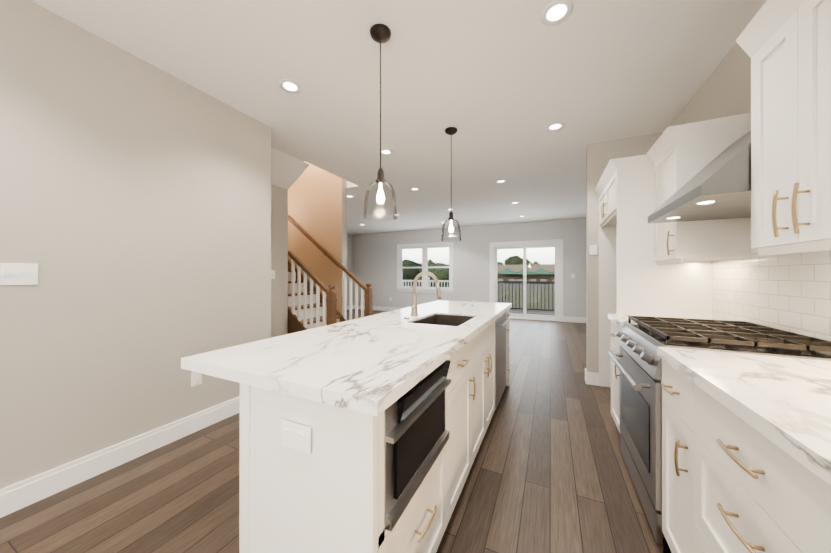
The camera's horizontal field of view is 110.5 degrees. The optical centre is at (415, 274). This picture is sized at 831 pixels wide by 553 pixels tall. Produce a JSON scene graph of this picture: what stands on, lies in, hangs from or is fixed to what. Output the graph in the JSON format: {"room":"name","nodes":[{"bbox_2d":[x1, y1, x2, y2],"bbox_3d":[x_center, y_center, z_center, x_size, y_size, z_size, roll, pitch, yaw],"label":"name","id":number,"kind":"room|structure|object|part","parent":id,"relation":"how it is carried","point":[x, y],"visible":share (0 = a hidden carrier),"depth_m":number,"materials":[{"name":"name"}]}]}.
{"room":"kitchen","nodes":[
{"label":"kitchen","id":0,"kind":"room"},
{"bbox_2d":[0,0,270,488],"bbox_3d":[-2.528,-0.125,0.802,0.120,2.740,4.750,0,0,25],"label":"wall","id":1,"kind":"structure","parent":0,"point":[135,208],"depth_m":1.86,"materials":[{"name":"beige paint"}]},
{"bbox_2d":[0,263,37,284],"bbox_3d":[-2.108,-0.004,1.538,0.016,0.115,0.120,0,0,25],"label":"light switch","id":2,"kind":"object","parent":1,"relation":"attached to","point":[18,273],"visible":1,"depth_m":1.53,"materials":[{"name":"white plastic"}]},
{"bbox_2d":[0,396,239,517],"bbox_3d":[-2.467,1.175,0.771,0.016,0.140,4.750,0,0,25],"label":"baseboard","id":3,"kind":"structure","parent":1,"relation":"attached to","point":[25,493],"depth_m":1.82,"materials":[{"name":"white paint"}]},
{"bbox_2d":[191,372,201,386],"bbox_3d":[-1.750,0.826,2.308,0.009,0.115,0.075,0,0,25],"label":"outlet","id":4,"kind":"object","parent":1,"relation":"attached to","point":[196,378],"visible":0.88,"depth_m":2.30,"materials":[{"name":"white plastic"}]},
{"bbox_2d":[271,185,280,337],"bbox_3d":[-2.104,-0.122,3.591,0.120,2.740,0.900,0,0,25],"label":"wall","id":5,"kind":"structure","parent":0,"point":[275,249],"depth_m":3.90,"materials":[{"name":"beige paint"}]},
{"bbox_2d":[271,270,274,278],"bbox_3d":[-1.906,-0.002,3.851,0.016,0.115,0.075,0,0,25],"label":"light switch","id":6,"kind":"object","parent":5,"relation":"attached to","point":[272,274],"visible":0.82,"depth_m":3.86,"materials":[{"name":"white plastic"}]},
{"bbox_2d":[280,188,287,335],"bbox_3d":[-3.372,-1.451,4.750,3.400,5.400,0.120,0,0,25],"label":"wall","id":7,"kind":"structure","parent":0,"point":[284,273],"depth_m":4.03,"materials":[{"name":"beige paint"}]},
{"bbox_2d":[288,161,346,315],"bbox_3d":[-2.837,-1.450,5.656,3.600,5.400,0.126,0,0,25],"label":"wall","id":8,"kind":"structure","parent":0,"point":[315,203],"depth_m":5.03,"materials":[{"name":"paint"}]},
{"bbox_2d":[0,309,662,552],"bbox_3d":[-1.257,1.308,3.876,7.970,0.120,11.640,0,0,25],"label":"floor","id":9,"kind":"structure","parent":0,"point":[548,472],"depth_m":1.67,"materials":[{"name":"brown wood"}]},
{"bbox_2d":[288,216,372,333],"bbox_3d":[-2.715,-0.646,5.021,4.080,3.792,0.964,0,0,25],"label":"staircase","id":10,"kind":"structure","parent":9,"relation":"on","point":[311,305],"depth_m":4.10,"materials":[{"name":"brown wood"}]},
{"bbox_3d":[-2.596,-1.136,4.969,3.620,2.811,0.920,0,0,25],"label":"handrail","id":11,"kind":"part","parent":10,"relation":"part of","materials":[{"name":"brown wood"}]},
{"bbox_2d":[229,307,510,552],"bbox_3d":[0.247,0.804,2.118,0.615,0.885,2.780,0,0,25],"label":"kitchen island","id":12,"kind":"object","parent":9,"relation":"on","point":[366,434],"depth_m":0.92,"materials":[{"name":"white wood"}]},
{"bbox_2d":[282,420,310,453],"bbox_3d":[-0.363,0.490,0.873,0.115,0.075,0.009,0,0,25],"label":"outlet","id":13,"kind":"object","parent":12,"relation":"attached to","point":[296,434],"depth_m":0.87,"materials":[{"name":"white plastic"}]},
{"bbox_2d":[181,300,511,410],"bbox_3d":[0.096,0.341,2.191,0.890,0.040,2.804,0,0,25],"label":"island countertop","id":14,"kind":"structure","parent":12,"relation":"on","point":[368,361],"depth_m":1.16,"materials":[{"name":"white stone"}]},
{"bbox_2d":[404,271,441,318],"bbox_3d":[0.047,0.148,2.151,0.257,0.347,0.220,0,0,25],"label":"faucet","id":15,"kind":"object","parent":14,"relation":"on","point":[414,315],"depth_m":2.23,"materials":[{"name":"gold metal"}]},
{"bbox_2d":[410,314,475,325],"bbox_3d":[0.217,0.467,2.126,0.364,0.268,0.559,0,0,25],"label":"sink","id":16,"kind":"object","parent":14,"relation":"in","point":[429,319],"depth_m":2.36,"materials":[{"name":"brown metal"}]},
{"bbox_2d":[385,360,450,530],"bbox_3d":[-0.133,0.542,1.115,0.400,0.345,0.508,0,0,25],"label":"microwave","id":17,"kind":"object","parent":12,"relation":"in","point":[416,434],"depth_m":0.94,"materials":[{"name":"black"}]},
{"bbox_2d":[495,312,509,409],"bbox_3d":[0.684,0.811,2.768,0.376,0.872,0.600,0,0,25],"label":"dishwasher","id":18,"kind":"object","parent":12,"relation":"in","point":[500,323],"depth_m":2.66,"materials":[{"name":"silver metal"}]},
{"bbox_2d":[603,312,614,420],"bbox_3d":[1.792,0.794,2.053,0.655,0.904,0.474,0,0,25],"label":"base cabinet","id":19,"kind":"object","parent":9,"relation":"on","point":[608,321],"depth_m":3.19,"materials":[{"name":"white wood"}]},
{"bbox_2d":[607,312,742,327],"bbox_3d":[1.797,0.342,2.054,0.647,0.040,0.466,0,0,25],"label":"countertop","id":20,"kind":"structure","parent":19,"relation":"on","point":[622,317],"depth_m":1.81,"materials":[{"name":"white stone"}]},
{"bbox_2d":[651,348,678,552],"bbox_3d":[1.303,0.792,1.011,0.655,0.904,0.324,0,0,25],"label":"base cabinet","id":21,"kind":"object","parent":9,"relation":"on","point":[661,363],"depth_m":1.29,"materials":[{"name":"white wood"}]},
{"bbox_2d":[607,316,830,552],"bbox_3d":[1.532,0.793,1.498,0.655,0.904,0.872,0,0,25],"label":"range","id":22,"kind":"object","parent":9,"relation":"on","point":[632,349],"depth_m":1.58,"materials":[{"name":"silver metal"}]},
{"bbox_2d":[627,320,830,359],"bbox_3d":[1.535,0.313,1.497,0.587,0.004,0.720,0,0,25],"label":"cooktop","id":23,"kind":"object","parent":22,"relation":"on","point":[719,337],"depth_m":1.28,"materials":[{"name":"black metal"}]},
{"bbox_2d":[671,364,830,552],"bbox_3d":[1.115,0.792,0.609,0.655,0.904,0.676,0,0,25],"label":"base cabinet","id":24,"kind":"object","parent":9,"relation":"on","point":[738,484],"depth_m":0.76,"materials":[{"name":"white wood"}]},
{"bbox_2d":[655,344,830,463],"bbox_3d":[0.704,0.339,-0.275,0.647,0.040,3.147,0,0,25],"label":"countertop","id":25,"kind":"structure","parent":24,"relation":"on","point":[791,394],"depth_m":0.83,"materials":[{"name":"white stone"}]},
{"bbox_2d":[347,234,351,305],"bbox_3d":[-3.388,-0.116,8.578,0.120,2.740,4.700,0,0,25],"label":"wall","id":26,"kind":"structure","parent":0,"point":[349,252],"depth_m":10.47,"materials":[{"name":"grey paint"}]},
{"bbox_2d":[30,0,766,234],"bbox_3d":[-1.257,-1.642,3.880,7.970,0.300,11.640,0,0,25],"label":"ceiling","id":27,"kind":"structure","parent":0,"point":[500,85],"depth_m":2.19,"materials":[{"name":"paint"}]},
{"bbox_2d":[283,82,296,90],"bbox_3d":[-0.993,-1.492,2.287,0.103,0.002,0.103,0,0,16],"label":"disc","id":28,"kind":"object","parent":27,"relation":"attached to","point":[289,86],"depth_m":2.29,"materials":[{"name":"white plastic"}]},
{"bbox_2d":[278,79,301,93],"bbox_3d":[-0.993,-1.490,2.287,0.168,0.006,0.168,0,0,16],"label":"recessed light","id":29,"kind":"object","parent":27,"relation":"in","point":[299,89],"depth_m":2.28,"materials":[{"name":"white paint"}]},
{"bbox_2d":[271,147,309,189],"bbox_3d":[-1.808,-1.347,3.586,0.420,0.290,0.900,0,0,25],"label":"ceiling bulkhead","id":30,"kind":"object","parent":27,"relation":"attached to","point":[287,170],"visible":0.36,"depth_m":3.77,"materials":[{"name":"paint"}]},
{"bbox_2d":[364,23,396,219],"bbox_3d":[-0.215,-0.923,1.778,0.206,1.141,0.206,0,0,25],"label":"pendant light","id":31,"kind":"object","parent":27,"relation":"hanging from","point":[380,33],"visible":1,"depth_m":1.77,"materials":[{"name":"clear glass"}]},
{"bbox_3d":[-0.215,-0.467,1.778,0.206,0.230,0.206,0,0,25],"label":"lamp shade","id":32,"kind":"part","parent":31,"relation":"part of","materials":[{"name":"clear glass"}]},
{"bbox_3d":[-0.215,-1.031,1.778,0.130,0.924,0.130,0,0,25],"label":"canopy cord","id":33,"kind":"part","parent":31,"relation":"part of","materials":[{"name":"brown metal"}]},
{"bbox_3d":[-0.215,-0.502,1.778,0.052,0.135,0.052,0,0,25],"label":"bulb","id":34,"kind":"part","parent":31,"relation":"part of","materials":[{"name":"white glass"}]},
{"bbox_2d":[379,149,392,154],"bbox_3d":[-0.357,-1.489,3.502,0.168,0.006,0.168,0,0,16],"label":"recessed light","id":35,"kind":"object","parent":27,"relation":"in","point":[391,152],"depth_m":3.49,"materials":[{"name":"white paint"}]},
{"bbox_2d":[441,127,460,241],"bbox_3d":[0.368,-0.921,2.974,0.206,1.141,0.206,0,0,25],"label":"pendant light","id":36,"kind":"object","parent":27,"relation":"hanging from","point":[450,130],"visible":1,"depth_m":2.97,"materials":[{"name":"brown metal"}]},
{"bbox_3d":[0.368,-0.466,2.973,0.206,0.230,0.206,0,0,25],"label":"lamp shade","id":37,"kind":"part","parent":36,"relation":"part of","materials":[{"name":"clear glass"}]},
{"bbox_3d":[0.368,-1.030,2.974,0.130,0.924,0.130,0,0,25],"label":"canopy cord","id":38,"kind":"part","parent":36,"relation":"part of","materials":[{"name":"brown metal"}]},
{"bbox_3d":[0.368,-0.500,2.973,0.052,0.135,0.052,0,0,25],"label":"bulb","id":39,"kind":"part","parent":36,"relation":"part of","materials":[{"name":"white glass"}]},
{"bbox_2d":[550,124,560,128],"bbox_3d":[1.407,-1.492,2.906,0.103,0.002,0.103,0,0,16],"label":"disc","id":40,"kind":"object","parent":27,"relation":"attached to","point":[556,126],"depth_m":2.90,"materials":[{"name":"white plastic"}]},
{"bbox_2d":[546,122,564,130],"bbox_3d":[1.407,-1.490,2.906,0.168,0.006,0.168,0,0,16],"label":"recessed light","id":41,"kind":"object","parent":27,"relation":"in","point":[562,124],"depth_m":2.90,"materials":[{"name":"white paint"}]},
{"bbox_2d":[547,4,566,20],"bbox_3d":[0.804,-1.493,1.643,0.103,0.002,0.103,0,0,16],"label":"disc","id":42,"kind":"object","parent":27,"relation":"attached to","point":[556,12],"depth_m":1.64,"materials":[{"name":"white plastic"}]},
{"bbox_2d":[540,0,573,25],"bbox_3d":[0.804,-1.491,1.643,0.168,0.006,0.168,0,0,-2],"label":"recessed light","id":43,"kind":"object","parent":27,"relation":"in","point":[545,21],"depth_m":1.64,"materials":[{"name":"white paint"}]},
{"bbox_2d":[352,218,585,317],"bbox_3d":[1.189,-0.115,9.093,7.970,2.740,0.120,0,0,25],"label":"wall","id":44,"kind":"structure","parent":0,"point":[374,259],"depth_m":8.82,"materials":[{"name":"grey paint"}]},
{"bbox_2d":[396,242,453,293],"bbox_3d":[0.294,-0.225,9.480,2.060,1.620,0.180,0,0,25],"label":"window","id":45,"kind":"structure","parent":44,"relation":"in","point":[424,288],"depth_m":9.47,"materials":[{"name":"white paint"}]},
{"bbox_2d":[352,305,585,322],"bbox_3d":[1.160,1.185,9.030,7.730,0.140,0.016,0,0,25],"label":"baseboard","id":46,"kind":"structure","parent":44,"relation":"attached to","point":[568,319],"depth_m":9.80,"materials":[{"name":"white paint"}]},
{"bbox_2d":[495,247,554,315],"bbox_3d":[3.101,0.194,8.187,1.680,2.020,0.004,0,0,25],"label":"sliding glass door","id":47,"kind":"structure","parent":44,"relation":"in","point":[526,279],"depth_m":8.17,"materials":[{"name":"clear glass"}]},
{"bbox_2d":[490,239,562,321],"bbox_3d":[3.100,0.149,8.187,1.940,2.210,0.138,0,0,25],"label":"door frame","id":48,"kind":"structure","parent":44,"relation":"attached to","point":[557,244],"depth_m":8.08,"materials":[{"name":"white paint"}]},
{"bbox_2d":[586,132,662,372],"bbox_3d":[2.312,-0.122,3.209,0.700,2.740,0.120,0,0,25],"label":"wall","id":49,"kind":"structure","parent":0,"point":[600,155],"depth_m":3.27,"materials":[{"name":"beige paint"}]},
{"bbox_2d":[585,368,598,385],"bbox_3d":[2.305,1.177,3.211,0.716,0.140,0.152,0,0,25],"label":"baseboard","id":50,"kind":"structure","parent":49,"relation":"attached to","point":[591,378],"depth_m":3.27,"materials":[{"name":"white paint"}]},
{"bbox_2d":[590,245,596,254],"bbox_3d":[2.020,-0.282,3.270,0.070,0.110,0.018,0,0,25],"label":"light switch","id":51,"kind":"object","parent":49,"relation":"attached to","point":[593,249],"visible":1,"depth_m":3.27,"materials":[{"name":"white plastic"}]},
{"bbox_2d":[669,42,750,126],"bbox_3d":[1.293,-0.126,0.070,0.120,2.740,6.670,0,0,25],"label":"wall","id":52,"kind":"structure","parent":0,"point":[724,90],"depth_m":1.97,"materials":[{"name":"beige paint"}]},
{"bbox_2d":[599,154,650,227],"bbox_3d":[2.125,-0.756,2.685,0.587,0.404,0.950,0,0,25],"label":"upper cabinet","id":53,"kind":"object","parent":52,"relation":"attached to","point":[620,191],"depth_m":2.35,"materials":[{"name":"white wood"}]},
{"bbox_2d":[643,113,746,219],"bbox_3d":[1.603,-0.580,1.466,0.497,0.391,0.750,0,0,25],"label":"upper cabinet","id":54,"kind":"object","parent":52,"relation":"attached to","point":[699,168],"depth_m":1.76,"materials":[{"name":"wood"}]},
{"bbox_2d":[648,131,750,223],"bbox_3d":[1.603,-0.556,1.466,0.497,0.436,0.750,0,0,25],"label":"hood","id":55,"kind":"object","parent":54,"relation":"attached to","point":[713,183],"depth_m":1.48,"materials":[{"name":"silver"}]},
{"bbox_2d":[651,212,758,263],"bbox_3d":[1.928,-0.531,1.982,0.347,0.854,0.450,0,0,25],"label":"upper cabinet","id":56,"kind":"object","parent":52,"relation":"attached to","point":[680,239],"depth_m":1.81,"materials":[{"name":"white wood"}]},
{"bbox_2d":[712,217,830,340],"bbox_3d":[1.251,-0.029,0.139,0.008,0.695,4.360,0,0,25],"label":"backsplash","id":57,"kind":"structure","parent":52,"relation":"attached to","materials":[{"name":"white tile"}]},
{"bbox_2d":[743,0,830,251],"bbox_3d":[1.406,-0.533,0.868,0.347,0.854,0.490,0,0,25],"label":"upper cabinet","id":58,"kind":"object","parent":52,"relation":"attached to","point":[777,190],"depth_m":1.02,"materials":[{"name":"white wood"}]},
{"bbox_2d":[811,0,830,243],"bbox_3d":[1.149,-0.533,0.387,0.402,0.854,0.712,0,0,25],"label":"upper cabinet","id":59,"kind":"object","parent":52,"relation":"attached to","point":[820,9],"depth_m":0.87,"materials":[{"name":"white wood"}]},
{"label":"outside","id":60,"kind":"structure","parent":0,"visible":0},
{"bbox_2d":[497,283,554,312],"bbox_3d":[64.368,3.095,207.586,460.000,0.200,409.200,0,0,25],"label":"ground","id":61,"kind":"structure","parent":60,"point":[515,302],"depth_m":33.96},
{"bbox_2d":[402,256,532,286],"bbox_3d":[5.000,-0.961,129.607,308.286,18.097,140.141,0,0,25],"label":"trees","id":62,"kind":"object","parent":61,"relation":"on","point":[406,272],"depth_m":124.67,"materials":[{"name":"green plant"}]},
{"bbox_2d":[497,272,554,283],"bbox_3d":[15.851,0.984,115.915,150.000,3.800,14.000,0,0,25],"label":"building","id":63,"kind":"structure","parent":61,"relation":"on","point":[538,277],"depth_m":97.54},
{"bbox_2d":[403,264,554,271],"bbox_3d":[15.851,-2.316,115.919,152.000,2.800,16.000,0,0,25],"label":"building roof","id":64,"kind":"structure","parent":63,"relation":"on","point":[532,267],"depth_m":101.37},
{"bbox_2d":[498,268,554,273],"bbox_3d":[22.986,-1.329,105.226,72.000,2.200,5.300,0,0,25],"label":"awning","id":65,"kind":"object","parent":63,"relation":"attached to","point":[539,270],"depth_m":95.76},
{"bbox_2d":[497,283,554,287],"bbox_3d":[9.975,2.845,91.608,180.000,0.020,33.000,0,0,25],"label":"lot","id":66,"kind":"structure","parent":61,"relation":"on","point":[517,284],"depth_m":76.21,"materials":[{"name":"grey asphalt"}]},
{"bbox_2d":[509,311,554,315],"bbox_3d":[1.668,1.326,9.971,7.850,0.100,1.880,0,0,25],"label":"deck","id":67,"kind":"object","parent":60,"point":[537,313],"depth_m":9.52,"materials":[{"name":"grey wood"}]},
{"bbox_2d":[402,277,448,286],"bbox_3d":[0.454,0.677,11.469,4.380,1.200,0.120,0,0,25],"label":"rail","id":68,"kind":"object","parent":67,"relation":"on","point":[429,282],"depth_m":11.40,"materials":[{"name":"paint"}]},
{"bbox_2d":[497,281,554,310],"bbox_3d":[3.953,0.706,9.828,3.350,0.980,0.050,0,0,25],"label":"rail","id":69,"kind":"object","parent":67,"relation":"on","point":[530,282],"depth_m":9.84,"materials":[{"name":"metal"}]},
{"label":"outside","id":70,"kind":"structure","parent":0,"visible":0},
{"bbox_2d":[497,279,554,280],"bbox_3d":[15.414,1.987,97.562,86.669,1.150,16.400,0,0,25],"label":"cars","id":71,"kind":"object","parent":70,"point":[521,280],"depth_m":92.44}
]}

